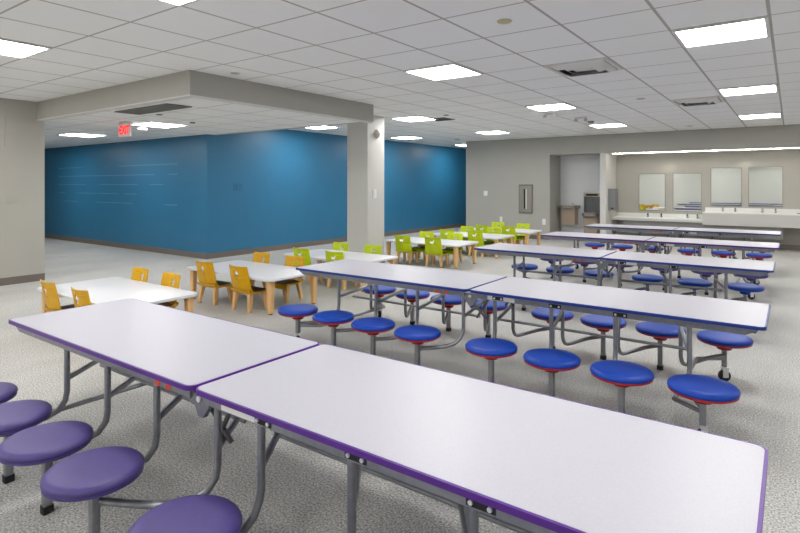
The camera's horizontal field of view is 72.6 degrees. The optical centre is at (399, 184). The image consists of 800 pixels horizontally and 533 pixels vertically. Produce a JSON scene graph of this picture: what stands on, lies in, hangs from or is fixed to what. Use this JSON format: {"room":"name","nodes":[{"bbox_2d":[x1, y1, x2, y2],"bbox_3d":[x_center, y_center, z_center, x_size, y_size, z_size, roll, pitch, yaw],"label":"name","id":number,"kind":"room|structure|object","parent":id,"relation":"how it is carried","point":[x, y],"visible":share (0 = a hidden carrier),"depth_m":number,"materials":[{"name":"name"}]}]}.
{"room":"eatery","nodes":[
{"label":"eatery","id":0,"kind":"room"},
{"bbox_2d":[0,98,44,277],"bbox_3d":[-7.591,0.102,4.808,0.140,2.604,7.940,0,0,36],"label":"wall","id":1,"kind":"structure","parent":0,"point":[22,166],"depth_m":7.76,"materials":[{"name":"grey paint"}]},
{"bbox_2d":[0,273,44,285],"bbox_3d":[-7.530,1.351,4.763,0.012,0.105,7.940,0,0,36],"label":"baseboard","id":2,"kind":"structure","parent":1,"relation":"attached to","point":[34,277],"depth_m":7.74,"materials":[{"name":"grey rubber"}]},
{"bbox_2d":[45,134,213,253],"bbox_3d":[-7.065,0.102,12.800,8.580,2.604,0.150,0,0,36],"label":"wall","id":3,"kind":"structure","parent":0,"point":[159,193],"depth_m":11.72,"materials":[{"name":"paint"}]},
{"bbox_2d":[45,234,206,258],"bbox_3d":[-7.108,1.351,12.730,8.592,0.105,0.012,0,0,36],"label":"baseboard","id":4,"kind":"structure","parent":3,"relation":"attached to","point":[66,238],"depth_m":11.77,"materials":[{"name":"grey rubber"}]},
{"bbox_2d":[37,94,373,122],"bbox_3d":[-2.837,-0.936,8.049,3.794,0.012,3.084,0,0,36],"label":"trim","id":5,"kind":"structure","parent":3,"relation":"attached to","point":[189,95],"depth_m":6.60,"materials":[{"name":"grey paint"}]},
{"bbox_2d":[45,98,356,148],"bbox_3d":[-6.368,-0.968,10.592,12.290,0.048,2.880,0,0,36],"label":"ceiling","id":6,"kind":"structure","parent":0,"point":[210,117],"depth_m":8.29,"materials":[{"name":"paint"}]},
{"bbox_2d":[57,133,106,136],"bbox_3d":[-6.016,-0.935,10.302,0.624,0.014,0.624,0,0,36],"label":"recessed light","id":7,"kind":"object","parent":6,"relation":"in","point":[64,134],"visible":1,"depth_m":10.31,"materials":[{"name":"white plastic"}]},
{"bbox_2d":[64,134,100,136],"bbox_3d":[-6.016,-0.933,10.302,0.570,0.006,0.570,0,0,36],"label":"diffuser","id":8,"kind":"object","parent":7,"relation":"attached to","point":[78,135],"depth_m":10.33,"materials":[{"name":"white plastic"}]},
{"bbox_2d":[119,121,130,136],"bbox_3d":[-4.128,-0.830,8.167,0.330,0.225,0.060,0,0,36],"label":"exit sign","id":9,"kind":"object","parent":6,"relation":"hanging from","point":[125,126],"visible":1,"depth_m":8.13,"materials":[{"name":"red plastic"}]},
{"bbox_2d":[137,126,147,130],"bbox_3d":[-4.081,-0.897,8.626,0.160,0.090,0.160,0,0,36],"label":"emergency light","id":10,"kind":"object","parent":6,"relation":"attached to","point":[142,128],"visible":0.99,"depth_m":8.60,"materials":[{"name":"white plastic"}]},
{"bbox_2d":[114,103,191,114],"bbox_3d":[-3.094,-0.936,6.796,1.200,0.012,0.330,0,0,36],"label":"ceiling vent","id":11,"kind":"object","parent":6,"relation":"in","point":[161,107],"visible":1,"depth_m":6.76,"materials":[{"name":"grey metal"}]},
{"bbox_2d":[131,121,187,127],"bbox_3d":[-3.779,-0.935,8.532,0.624,0.014,0.624,0,0,36],"label":"recessed light","id":12,"kind":"object","parent":6,"relation":"in","point":[149,123],"visible":0.94,"depth_m":8.44,"materials":[{"name":"white plastic"}]},
{"bbox_2d":[214,129,465,252],"bbox_3d":[-0.166,0.102,15.173,0.150,2.604,11.760,0,0,36],"label":"wall","id":13,"kind":"structure","parent":0,"point":[294,182],"depth_m":12.36,"materials":[{"name":"paint"}]},
{"bbox_2d":[234,183,242,190],"bbox_3d":[-3.207,0.054,10.806,0.013,0.160,0.220,0,0,36],"label":"wall plate","id":14,"kind":"object","parent":13,"relation":"attached to","point":[237,186],"visible":1,"depth_m":10.80,"materials":[{"name":"blue"}]},
{"bbox_2d":[207,223,465,258],"bbox_3d":[-0.173,1.351,15.024,0.012,0.105,11.810,0,0,36],"label":"baseboard","id":15,"kind":"structure","parent":13,"relation":"attached to","point":[344,239],"depth_m":12.19,"materials":[{"name":"grey rubber"}]},
{"bbox_2d":[347,115,383,254],"bbox_3d":[-0.606,0.102,9.656,0.460,2.604,0.470,0,0,36],"label":"wall column","id":16,"kind":"structure","parent":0,"point":[365,152],"depth_m":9.49,"materials":[{"name":"grey paint"}]},
{"bbox_2d":[373,189,376,197],"bbox_3d":[-0.440,0.159,9.481,0.013,0.150,0.100,0,0,36],"label":"wall thermostat","id":17,"kind":"object","parent":16,"relation":"attached to","point":[374,190],"visible":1,"depth_m":9.48,"materials":[{"name":"white plastic"}]},
{"bbox_2d":[374,129,380,137],"bbox_3d":[-0.376,-0.886,9.509,0.085,0.160,0.160,0,0,36],"label":"fire alarm","id":18,"kind":"object","parent":16,"relation":"attached to","point":[377,133],"visible":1,"depth_m":9.48,"materials":[{"name":"grey plastic"}]},
{"bbox_2d":[0,0,799,148],"bbox_3d":[-1.509,-1.250,9.462,21.700,0.100,22.800,0,0,36],"label":"ceiling","id":19,"kind":"structure","parent":0,"point":[353,50],"depth_m":5.07,"materials":[{"name":"tile"}]},
{"bbox_2d":[0,38,51,58],"bbox_3d":[-3.479,-1.193,4.699,0.624,0.014,0.624,0,0,36],"label":"recessed light","id":20,"kind":"object","parent":19,"relation":"in","point":[12,48],"visible":1,"depth_m":4.76,"materials":[{"name":"white plastic"}]},
{"bbox_2d":[157,0,199,6],"bbox_3d":[-1.401,-1.193,3.204,0.624,0.014,0.624,0,0,36],"label":"recessed light","id":21,"kind":"object","parent":19,"relation":"in","point":[179,3],"visible":1,"depth_m":3.55,"materials":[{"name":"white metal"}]},
{"bbox_2d":[163,0,191,4],"bbox_3d":[-1.401,-1.191,3.204,0.570,0.006,0.570,0,0,36],"label":"diffuser","id":22,"kind":"object","parent":21,"relation":"attached to","point":[174,2],"depth_m":3.55,"materials":[{"name":"white plastic"}]},
{"bbox_2d":[37,70,372,134],"bbox_3d":[-2.845,-1.071,8.058,3.810,0.258,3.080,0,0,36],"label":"soffit","id":23,"kind":"structure","parent":19,"relation":"attached to","point":[192,82],"depth_m":6.59,"materials":[{"name":"grey paint"}]},
{"bbox_2d":[308,126,338,128],"bbox_3d":[-1.698,-1.193,11.302,0.624,0.014,0.624,0,0,36],"label":"recessed light","id":24,"kind":"object","parent":19,"relation":"in","point":[320,127],"visible":0.53,"depth_m":11.35,"materials":[{"name":"white plastic"}]},
{"bbox_2d":[390,136,421,138],"bbox_3d":[0.171,-1.193,13.899,0.624,0.014,0.624,0,0,36],"label":"recessed light","id":25,"kind":"object","parent":19,"relation":"in","point":[402,137],"visible":0.99,"depth_m":13.76,"materials":[{"name":"white plastic"}]},
{"bbox_2d":[396,137,416,138],"bbox_3d":[0.171,-1.191,13.899,0.570,0.006,0.570,0,0,36],"label":"diffuser","id":26,"kind":"object","parent":25,"relation":"attached to","point":[396,137],"depth_m":13.90,"materials":[{"name":"white plastic"}]},
{"bbox_2d":[390,115,436,121],"bbox_3d":[0.258,-1.193,9.894,0.624,0.014,0.624,0,0,36],"label":"recessed light","id":27,"kind":"object","parent":19,"relation":"in","point":[408,118],"visible":0.93,"depth_m":9.80,"materials":[{"name":"white plastic"}]},
{"bbox_2d":[396,117,434,121],"bbox_3d":[0.258,-1.191,9.894,0.570,0.006,0.570,0,0,36],"label":"diffuser","id":28,"kind":"object","parent":27,"relation":"attached to","point":[409,119],"depth_m":9.84,"materials":[{"name":"white plastic"}]},
{"bbox_2d":[427,117,454,120],"bbox_3d":[0.750,-1.194,9.975,0.380,0.012,0.380,0,0,36],"label":"ceiling vent","id":29,"kind":"object","parent":19,"relation":"in","point":[441,118],"visible":0.97,"depth_m":9.95,"materials":[{"name":"grey metal"}]},
{"bbox_2d":[429,118,450,120],"bbox_3d":[0.745,-1.192,9.968,0.320,0.009,0.285,0,0,36],"label":"grille","id":30,"kind":"object","parent":29,"relation":"attached to","point":[438,119],"depth_m":9.95,"materials":[{"name":"grey plastic"}]},
{"bbox_2d":[403,63,483,80],"bbox_3d":[0.468,-1.193,5.802,0.624,0.014,0.624,0,0,36],"label":"recessed light","id":31,"kind":"object","parent":19,"relation":"in","point":[452,70],"visible":1,"depth_m":5.77,"materials":[{"name":"white plastic"}]},
{"bbox_2d":[474,130,510,134],"bbox_3d":[2.127,-1.193,12.492,0.624,0.014,0.624,0,0,36],"label":"recessed light","id":32,"kind":"object","parent":19,"relation":"in","point":[496,131],"visible":1,"depth_m":12.44,"materials":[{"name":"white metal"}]},
{"bbox_2d":[476,131,505,133],"bbox_3d":[2.127,-1.191,12.492,0.570,0.006,0.570,0,0,36],"label":"diffuser","id":33,"kind":"object","parent":32,"relation":"attached to","point":[482,132],"depth_m":12.44,"materials":[{"name":"white plastic"}]},
{"bbox_2d":[497,19,511,23],"bbox_3d":[0.767,-1.194,3.994,0.110,0.012,0.110,0,0,36],"label":"sprinkler cover","id":34,"kind":"object","parent":19,"relation":"attached to","point":[501,21],"visible":1,"depth_m":3.97,"materials":[{"name":"beige metal"}]},
{"bbox_2d":[543,113,556,117],"bbox_3d":[2.518,-1.163,9.152,0.238,0.075,0.070,0,0,36],"label":"emergency light","id":35,"kind":"object","parent":19,"relation":"attached to","point":[544,114],"visible":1,"depth_m":9.12,"materials":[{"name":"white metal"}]},
{"bbox_2d":[524,102,577,110],"bbox_3d":[2.337,-1.193,8.399,0.624,0.014,0.624,0,0,36],"label":"recessed light","id":36,"kind":"object","parent":19,"relation":"in","point":[555,106],"visible":1,"depth_m":8.38,"materials":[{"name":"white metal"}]},
{"bbox_2d":[529,104,573,110],"bbox_3d":[2.337,-1.191,8.399,0.570,0.006,0.570,0,0,36],"label":"diffuser","id":37,"kind":"object","parent":36,"relation":"attached to","point":[544,107],"depth_m":8.40,"materials":[{"name":"white plastic"}]},
{"bbox_2d":[574,117,586,121],"bbox_3d":[3.217,-1.163,9.696,0.238,0.075,0.070,0,0,36],"label":"emergency light","id":38,"kind":"object","parent":19,"relation":"attached to","point":[576,118],"visible":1,"depth_m":9.67,"materials":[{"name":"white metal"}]},
{"bbox_2d":[544,58,621,76],"bbox_3d":[1.881,-1.179,5.574,0.610,0.043,0.610,0,0,36],"label":"ceiling vent","id":39,"kind":"object","parent":19,"relation":"in","point":[601,65],"visible":1,"depth_m":5.48,"materials":[{"name":"white metal"}]},
{"bbox_2d":[588,123,627,127],"bbox_3d":[4.205,-1.193,10.997,0.624,0.014,0.624,0,0,36],"label":"recessed light","id":40,"kind":"object","parent":19,"relation":"in","point":[607,124],"visible":1,"depth_m":10.96,"materials":[{"name":"white plastic"}]},
{"bbox_2d":[671,96,724,105],"bbox_3d":[4.269,-1.179,7.798,0.610,0.043,0.610,0,0,36],"label":"ceiling vent","id":41,"kind":"object","parent":19,"relation":"in","point":[715,99],"visible":1,"depth_m":7.69,"materials":[{"name":"white metal"}]},
{"bbox_2d":[671,16,770,47],"bbox_3d":[2.546,-1.193,4.307,0.624,0.014,0.624,0,0,36],"label":"recessed light","id":42,"kind":"object","parent":19,"relation":"in","point":[752,28],"visible":1,"depth_m":4.25,"materials":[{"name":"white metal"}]},
{"bbox_2d":[717,84,778,96],"bbox_3d":[4.415,-1.193,6.904,0.624,0.014,0.624,0,0,36],"label":"recessed light","id":43,"kind":"object","parent":19,"relation":"in","point":[768,88],"visible":1,"depth_m":6.88,"materials":[{"name":"white plastic"}]},
{"bbox_2d":[738,112,781,119],"bbox_3d":[6.283,-1.193,9.502,0.624,0.014,0.624,0,0,36],"label":"recessed light","id":44,"kind":"object","parent":19,"relation":"in","point":[766,115],"visible":1,"depth_m":9.49,"materials":[{"name":"white plastic"}]},
{"bbox_2d":[740,114,779,118],"bbox_3d":[6.283,-1.191,9.502,0.570,0.006,0.570,0,0,36],"label":"diffuser","id":45,"kind":"object","parent":44,"relation":"attached to","point":[751,116],"depth_m":9.51,"materials":[{"name":"white plastic"}]},
{"bbox_2d":[0,227,799,532],"bbox_3d":[-1.509,1.454,9.462,21.700,0.100,22.800,0,0,36],"label":"floor","id":46,"kind":"structure","parent":0,"point":[306,489],"depth_m":3.77,"materials":[{"name":"grey carpet"}]},
{"bbox_2d":[40,279,74,311],"bbox_3d":[-3.191,1.149,5.163,0.340,0.510,0.347,0,0,37],"label":"child chair","id":47,"kind":"object","parent":46,"relation":"on","point":[51,298],"visible":0.55,"depth_m":5.02,"materials":[{"name":"yellow wood"}]},
{"bbox_2d":[71,286,90,307],"bbox_3d":[-2.679,1.149,4.796,0.340,0.510,0.347,0,0,37],"label":"child chair","id":48,"kind":"object","parent":46,"relation":"on","point":[83,297],"visible":0.2,"depth_m":4.63,"materials":[{"name":"yellow wood"}]},
{"bbox_2d":[37,277,197,312],"bbox_3d":[-2.731,1.209,5.229,1.560,0.390,0.800,0,0,36],"label":"table","id":49,"kind":"object","parent":46,"relation":"on","point":[102,290],"visible":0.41,"depth_m":5.16,"materials":[{"name":"white laminate"}]},
{"bbox_2d":[131,267,148,281],"bbox_3d":[-2.851,1.149,5.711,0.340,0.510,0.347,0,0,37],"label":"child chair","id":50,"kind":"object","parent":46,"relation":"on","point":[137,272],"visible":0.28,"depth_m":5.86,"materials":[{"name":"yellow wood"}]},
{"bbox_2d":[158,272,180,308],"bbox_3d":[-2.380,1.149,5.373,0.340,0.510,0.347,0,0,37],"label":"child chair","id":51,"kind":"object","parent":46,"relation":"on","point":[167,277],"visible":0.38,"depth_m":5.47,"materials":[{"name":"yellow wood"}]},
{"bbox_2d":[196,260,232,305],"bbox_3d":[-2.216,1.149,6.483,0.340,0.510,0.347,0,0,35],"label":"child chair","id":52,"kind":"object","parent":46,"relation":"on","point":[207,278],"visible":0.98,"depth_m":6.37,"materials":[{"name":"yellow wood"}]},
{"bbox_2d":[229,264,266,312],"bbox_3d":[-1.705,1.149,6.115,0.340,0.510,0.347,0,0,37],"label":"child chair","id":53,"kind":"object","parent":46,"relation":"on","point":[241,284],"visible":0.98,"depth_m":6.00,"materials":[{"name":"yellow wood"}]},
{"bbox_2d":[187,260,316,314],"bbox_3d":[-1.779,1.209,6.552,1.560,0.390,0.800,0,0,36],"label":"table","id":54,"kind":"object","parent":46,"relation":"on","point":[268,273],"visible":0.66,"depth_m":6.38,"materials":[{"name":"white laminate"}]},
{"bbox_2d":[250,252,269,289],"bbox_3d":[-1.893,1.149,7.043,0.340,0.510,0.347,0,0,37],"label":"child chair","id":55,"kind":"object","parent":46,"relation":"on","point":[257,257],"visible":0.35,"depth_m":7.14,"materials":[{"name":"yellow wood"}]},
{"bbox_2d":[275,255,304,302],"bbox_3d":[-1.383,1.149,6.675,0.340,0.510,0.347,0,0,35],"label":"child chair","id":56,"kind":"object","parent":46,"relation":"on","point":[285,285],"visible":0.74,"depth_m":6.65,"materials":[{"name":"yellow wood"}]},
{"bbox_2d":[293,247,323,284],"bbox_3d":[-1.319,1.149,7.783,0.340,0.510,0.347,0,0,37],"label":"child chair","id":57,"kind":"object","parent":46,"relation":"on","point":[305,252],"visible":0.35,"depth_m":7.63,"materials":[{"name":"green wood"}]},
{"bbox_2d":[322,242,348,262],"bbox_3d":[-0.989,1.149,8.301,0.340,0.510,0.347,0,0,36],"label":"child chair","id":58,"kind":"object","parent":46,"relation":"on","point":[336,245],"visible":0.23,"depth_m":8.44,"materials":[{"name":"green wood"}]},
{"bbox_2d":[283,249,397,291],"bbox_3d":[-0.868,1.209,7.818,1.560,0.390,0.800,0,0,36],"label":"table","id":59,"kind":"object","parent":46,"relation":"on","point":[319,255],"visible":0.48,"depth_m":7.67,"materials":[{"name":"white laminate"}]},
{"bbox_2d":[325,250,357,289],"bbox_3d":[-0.806,1.149,7.415,0.340,0.510,0.347,0,0,34],"label":"child chair","id":60,"kind":"object","parent":46,"relation":"on","point":[339,255],"visible":0.33,"depth_m":7.29,"materials":[{"name":"green wood"}]},
{"bbox_2d":[364,244,381,262],"bbox_3d":[-0.477,1.149,7.933,0.340,0.510,0.347,0,0,36],"label":"child chair","id":61,"kind":"object","parent":46,"relation":"on","point":[367,248],"visible":0.22,"depth_m":8.07,"materials":[{"name":"green wood"}]},
{"bbox_2d":[0,299,767,532],"bbox_3d":[-0.590,1.091,2.383,3.630,0.625,1.510,0,0,36],"label":"table","id":62,"kind":"object","parent":46,"relation":"on","point":[518,460],"visible":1,"depth_m":1.85,"materials":[{"name":"laminate"}]},
{"bbox_2d":[395,235,418,263],"bbox_3d":[0.117,1.149,9.744,0.340,0.510,0.347,0,0,34],"label":"child chair","id":63,"kind":"object","parent":46,"relation":"on","point":[404,246],"visible":0.99,"depth_m":9.64,"materials":[{"name":"green wood"}]},
{"bbox_2d":[412,231,433,260],"bbox_3d":[0.431,1.149,10.274,0.340,0.510,0.347,0,0,37],"label":"child chair","id":64,"kind":"object","parent":46,"relation":"on","point":[421,248],"visible":0.62,"depth_m":10.31,"materials":[{"name":"green wood"}]},
{"bbox_2d":[385,237,478,267],"bbox_3d":[0.557,1.209,9.799,1.560,0.390,0.800,0,0,36],"label":"table","id":65,"kind":"object","parent":46,"relation":"on","point":[455,244],"visible":0.77,"depth_m":9.62,"materials":[{"name":"white laminate"}]},
{"bbox_2d":[425,237,448,267],"bbox_3d":[0.629,1.149,9.376,0.340,0.510,0.347,0,0,34],"label":"child chair","id":66,"kind":"object","parent":46,"relation":"on","point":[434,249],"visible":1,"depth_m":9.27,"materials":[{"name":"green wood"}]},
{"bbox_2d":[440,229,453,248],"bbox_3d":[1.014,1.149,11.008,0.340,0.510,0.347,0,0,35],"label":"child chair","id":67,"kind":"object","parent":46,"relation":"on","point":[442,231],"visible":0.29,"depth_m":10.92,"materials":[{"name":"green wood"}]},
{"bbox_2d":[442,233,462,262],"bbox_3d":[0.942,1.149,9.906,0.340,0.510,0.347,0,0,36],"label":"child chair","id":68,"kind":"object","parent":46,"relation":"on","point":[447,249],"visible":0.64,"depth_m":9.93,"materials":[{"name":"green wood"}]},
{"bbox_2d":[460,226,473,251],"bbox_3d":[1.370,1.149,11.581,0.340,0.510,0.347,0,0,35],"label":"child chair","id":69,"kind":"object","parent":46,"relation":"on","point":[463,228],"visible":0.25,"depth_m":11.69,"materials":[{"name":"green wood"}]},
{"bbox_2d":[434,232,514,257],"bbox_3d":[1.456,1.209,11.049,1.560,0.390,0.800,0,0,36],"label":"table","id":70,"kind":"object","parent":46,"relation":"on","point":[496,237],"visible":0.34,"depth_m":10.82,"materials":[{"name":"white laminate"}]},
{"bbox_2d":[468,230,488,257],"bbox_3d":[1.526,1.149,10.640,0.340,0.510,0.347,0,0,36],"label":"child chair","id":71,"kind":"object","parent":46,"relation":"on","point":[479,237],"visible":0.6,"depth_m":10.51,"materials":[{"name":"green wood"}]},
{"bbox_2d":[476,225,488,239],"bbox_3d":[1.900,1.149,12.206,0.340,0.510,0.347,0,0,36],"label":"child chair","id":72,"kind":"object","parent":46,"relation":"on","point":[478,227],"visible":0.23,"depth_m":12.06,"materials":[{"name":"green wood"}]},
{"bbox_2d":[484,227,500,244],"bbox_3d":[1.882,1.149,11.213,0.340,0.510,0.347,0,0,37],"label":"child chair","id":73,"kind":"object","parent":46,"relation":"on","point":[489,229],"visible":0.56,"depth_m":11.30,"materials":[{"name":"green wood"}]},
{"bbox_2d":[492,222,503,242],"bbox_3d":[2.252,1.149,12.807,0.340,0.510,0.347,0,0,35],"label":"child chair","id":74,"kind":"object","parent":46,"relation":"on","point":[494,224],"visible":0.2,"depth_m":12.94,"materials":[{"name":"green wood"}]},
{"bbox_2d":[466,228,541,245],"bbox_3d":[2.320,1.209,12.251,1.560,0.390,0.800,0,0,36],"label":"table","id":75,"kind":"object","parent":46,"relation":"on","point":[526,232],"visible":0.48,"depth_m":12.00,"materials":[{"name":"white laminate"}]},
{"bbox_2d":[501,226,520,243],"bbox_3d":[2.412,1.149,11.838,0.340,0.510,0.347,0,0,36],"label":"child chair","id":76,"kind":"object","parent":46,"relation":"on","point":[512,231],"visible":0.69,"depth_m":11.71,"materials":[{"name":"green wood"}]},
{"bbox_2d":[513,223,529,244],"bbox_3d":[2.764,1.149,12.439,0.340,0.510,0.347,0,0,35],"label":"child chair","id":77,"kind":"object","parent":46,"relation":"on","point":[519,225],"visible":0.5,"depth_m":12.53,"materials":[{"name":"green wood"}]},
{"bbox_2d":[278,259,770,432],"bbox_3d":[0.712,1.091,4.329,3.680,0.625,1.510,0,0,36],"label":"table","id":78,"kind":"object","parent":46,"relation":"on","point":[726,323],"visible":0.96,"depth_m":3.91,"materials":[{"name":"laminate"}]},
{"bbox_2d":[600,153,615,234],"bbox_3d":[5.181,0.324,13.500,0.135,2.160,1.072,0,0,36],"label":"wall pier","id":79,"kind":"object","parent":46,"relation":"on","point":[607,161],"visible":0.57,"depth_m":13.10,"materials":[{"name":"grey paint"}]},
{"bbox_2d":[608,189,617,209],"bbox_3d":[5.186,0.364,13.242,0.175,0.520,0.263,0,0,36],"label":"dispenser","id":80,"kind":"object","parent":79,"relation":"attached to","point":[612,193],"visible":1,"depth_m":13.15,"materials":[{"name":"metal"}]},
{"bbox_2d":[474,243,775,319],"bbox_3d":[2.347,1.091,6.097,3.050,0.625,1.510,0,0,36],"label":"table","id":81,"kind":"object","parent":46,"relation":"on","point":[727,266],"visible":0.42,"depth_m":5.90,"materials":[{"name":"laminate"}]},
{"bbox_2d":[540,232,779,298],"bbox_3d":[3.618,1.091,7.856,3.050,0.625,1.510,0,0,36],"label":"table","id":82,"kind":"object","parent":46,"relation":"on","point":[743,246],"visible":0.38,"depth_m":7.56,"materials":[{"name":"laminate"}]},
{"bbox_2d":[584,224,781,260],"bbox_3d":[4.901,1.091,9.655,3.050,0.625,1.510,0,0,36],"label":"table","id":83,"kind":"object","parent":46,"relation":"on","point":[760,256],"visible":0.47,"depth_m":9.37,"materials":[{"name":"laminate"}]},
{"bbox_2d":[552,155,560,231],"bbox_3d":[4.061,0.324,14.294,0.120,2.160,0.750,0,0,36],"label":"wall","id":84,"kind":"structure","parent":0,"point":[556,160],"depth_m":14.23,"materials":[{"name":"grey paint"}]},
{"bbox_2d":[561,155,599,233],"bbox_3d":[4.756,0.274,14.194,1.365,2.260,0.100,0,0,36],"label":"wall","id":85,"kind":"structure","parent":0,"point":[580,174],"depth_m":14.20,"materials":[{"name":"white paint"}]},
{"bbox_2d":[559,203,579,224],"bbox_3d":[4.387,0.760,14.148,0.480,0.568,0.406,0,0,36],"label":"fountain","id":86,"kind":"object","parent":85,"relation":"attached to","point":[569,213],"visible":1,"depth_m":14.07,"materials":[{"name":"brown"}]},
{"bbox_2d":[559,205,579,208],"bbox_3d":[4.389,0.582,14.150,0.480,0.085,0.400,0,0,36],"label":"basin","id":87,"kind":"object","parent":86,"relation":"in","point":[560,206],"depth_m":13.97,"materials":[{"name":"grey metal"}]},
{"bbox_2d":[582,192,599,233],"bbox_3d":[4.850,0.724,13.815,0.430,1.040,0.406,0,0,36],"label":"fountain","id":88,"kind":"object","parent":85,"relation":"attached to","point":[591,199],"visible":0.8,"depth_m":13.83,"materials":[{"name":"grey metal"}]},
{"bbox_2d":[582,212,599,216],"bbox_3d":[4.852,0.766,13.817,0.430,0.085,0.400,0,0,36],"label":"basin","id":89,"kind":"object","parent":88,"relation":"in","point":[589,214],"depth_m":13.66,"materials":[{"name":"grey metal"}]},
{"bbox_2d":[466,124,799,239],"bbox_3d":[6.518,0.102,11.972,11.400,2.604,0.150,0,0,36],"label":"wall","id":90,"kind":"structure","parent":0,"point":[496,167],"depth_m":13.97,"materials":[{"name":"grey paint"}]},
{"bbox_2d":[519,184,532,212],"bbox_3d":[3.276,0.374,14.187,0.380,0.750,0.040,0,0,36],"label":"fire extinguisher cabinet","id":91,"kind":"object","parent":90,"relation":"attached to","point":[525,190],"visible":1,"depth_m":14.17,"materials":[{"name":"grey metal"}]},
{"bbox_2d":[529,234,549,239],"bbox_3d":[6.471,1.351,11.906,11.400,0.105,0.012,0,0,36],"label":"baseboard","id":92,"kind":"structure","parent":90,"relation":"attached to","point":[531,236],"depth_m":14.04,"materials":[{"name":"grey rubber"}]},
{"bbox_2d":[556,148,799,155],"bbox_3d":[6.704,-0.806,12.497,6.510,0.100,0.920,0,0,36],"label":"ceiling","id":93,"kind":"structure","parent":0,"point":[752,149],"depth_m":12.86,"materials":[{"name":"grey paint"}]},
{"bbox_2d":[611,147,799,153],"bbox_3d":[7.020,-0.748,11.746,4.720,0.017,0.060,0,0,36],"label":"recessed light","id":94,"kind":"object","parent":93,"relation":"in","point":[783,147],"visible":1,"depth_m":11.91,"materials":[{"name":"white plastic"}]},
{"bbox_2d":[616,149,799,244],"bbox_3d":[7.553,0.274,12.392,5.010,2.260,0.100,0,0,36],"label":"wall","id":95,"kind":"structure","parent":0,"point":[629,167],"depth_m":12.69,"materials":[{"name":"grey paint"}]},
{"bbox_2d":[623,220,653,232],"bbox_3d":[5.853,1.019,13.282,0.690,0.290,0.440,0,0,36],"label":"panel","id":96,"kind":"object","parent":95,"relation":"attached to","point":[625,222],"visible":0.33,"depth_m":13.10,"materials":[{"name":"grey metal"}]},
{"bbox_2d":[639,173,665,210],"bbox_3d":[6.165,0.185,13.319,0.605,0.907,0.016,0,0,36],"label":"mirror","id":97,"kind":"object","parent":95,"relation":"attached to","point":[652,187],"visible":1,"depth_m":13.31,"materials":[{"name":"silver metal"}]},
{"bbox_2d":[611,212,701,222],"bbox_3d":[6.149,0.784,13.032,1.977,0.160,0.500,0,0,36],"label":"countertop","id":98,"kind":"structure","parent":95,"relation":"attached to","point":[692,218],"depth_m":13.02,"materials":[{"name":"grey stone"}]},
{"bbox_2d":[616,212,701,217],"bbox_3d":[6.289,0.760,13.227,1.977,0.113,0.020,0,0,36],"label":"backsplash","id":99,"kind":"structure","parent":95,"relation":"attached to","point":[617,213],"depth_m":13.24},
{"bbox_2d":[654,221,702,235],"bbox_3d":[6.549,1.019,12.781,1.015,0.290,0.440,0,0,36],"label":"panel","id":100,"kind":"object","parent":95,"relation":"attached to","point":[656,223],"visible":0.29,"depth_m":12.60,"materials":[{"name":"grey metal"}]},
{"bbox_2d":[673,173,701,211],"bbox_3d":[6.788,0.185,12.870,0.610,0.907,0.016,0,0,36],"label":"mirror","id":101,"kind":"object","parent":95,"relation":"attached to","point":[687,187],"visible":1,"depth_m":12.86,"materials":[{"name":"silver metal"}]},
{"bbox_2d":[703,225,736,237],"bbox_3d":[7.233,1.036,12.290,0.650,0.255,0.440,0,0,36],"label":"panel","id":102,"kind":"object","parent":95,"relation":"attached to","point":[704,226],"visible":0.31,"depth_m":12.12,"materials":[{"name":"grey laminate"}]},
{"bbox_2d":[711,167,741,205],"bbox_3d":[7.431,0.051,12.408,0.615,0.875,0.016,0,0,36],"label":"mirror","id":103,"kind":"object","parent":95,"relation":"attached to","point":[726,183],"visible":1,"depth_m":12.40,"materials":[{"name":"silver metal"}]},
{"bbox_2d":[702,207,799,227],"bbox_3d":[8.140,0.717,11.600,2.924,0.375,0.500,0,0,36],"label":"countertop","id":104,"kind":"structure","parent":95,"relation":"attached to","point":[753,217],"depth_m":11.79,"materials":[{"name":"grey stone"}]},
{"bbox_2d":[702,211,799,215],"bbox_3d":[8.134,0.628,11.592,2.924,0.028,0.480,0,0,36],"label":"countertop","id":105,"kind":"structure","parent":104,"relation":"on","point":[725,212],"depth_m":11.83,"materials":[{"name":"white laminate"}]},
{"bbox_2d":[705,207,799,212],"bbox_3d":[8.280,0.586,11.795,2.924,0.113,0.020,0,0,36],"label":"backsplash","id":106,"kind":"structure","parent":95,"relation":"attached to","point":[706,208],"depth_m":12.09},
{"bbox_2d":[737,226,782,239],"bbox_3d":[7.839,1.036,11.853,0.835,0.255,0.440,0,0,36],"label":"panel","id":107,"kind":"object","parent":95,"relation":"attached to","point":[738,227],"visible":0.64,"depth_m":11.65,"materials":[{"name":"grey metal"}]},
{"bbox_2d":[748,166,782,206],"bbox_3d":[8.036,0.046,11.973,0.635,0.885,0.016,0,0,36],"label":"mirror","id":108,"kind":"object","parent":95,"relation":"attached to","point":[765,184],"visible":1,"depth_m":11.97,"materials":[{"name":"silver metal"}]},
{"bbox_2d":[779,244,799,249],"bbox_3d":[6.870,1.351,12.710,6.290,0.105,0.182,0,0,36],"label":"baseboard","id":109,"kind":"structure","parent":95,"relation":"attached to","point":[782,246],"depth_m":11.72,"materials":[{"name":"grey rubber"}]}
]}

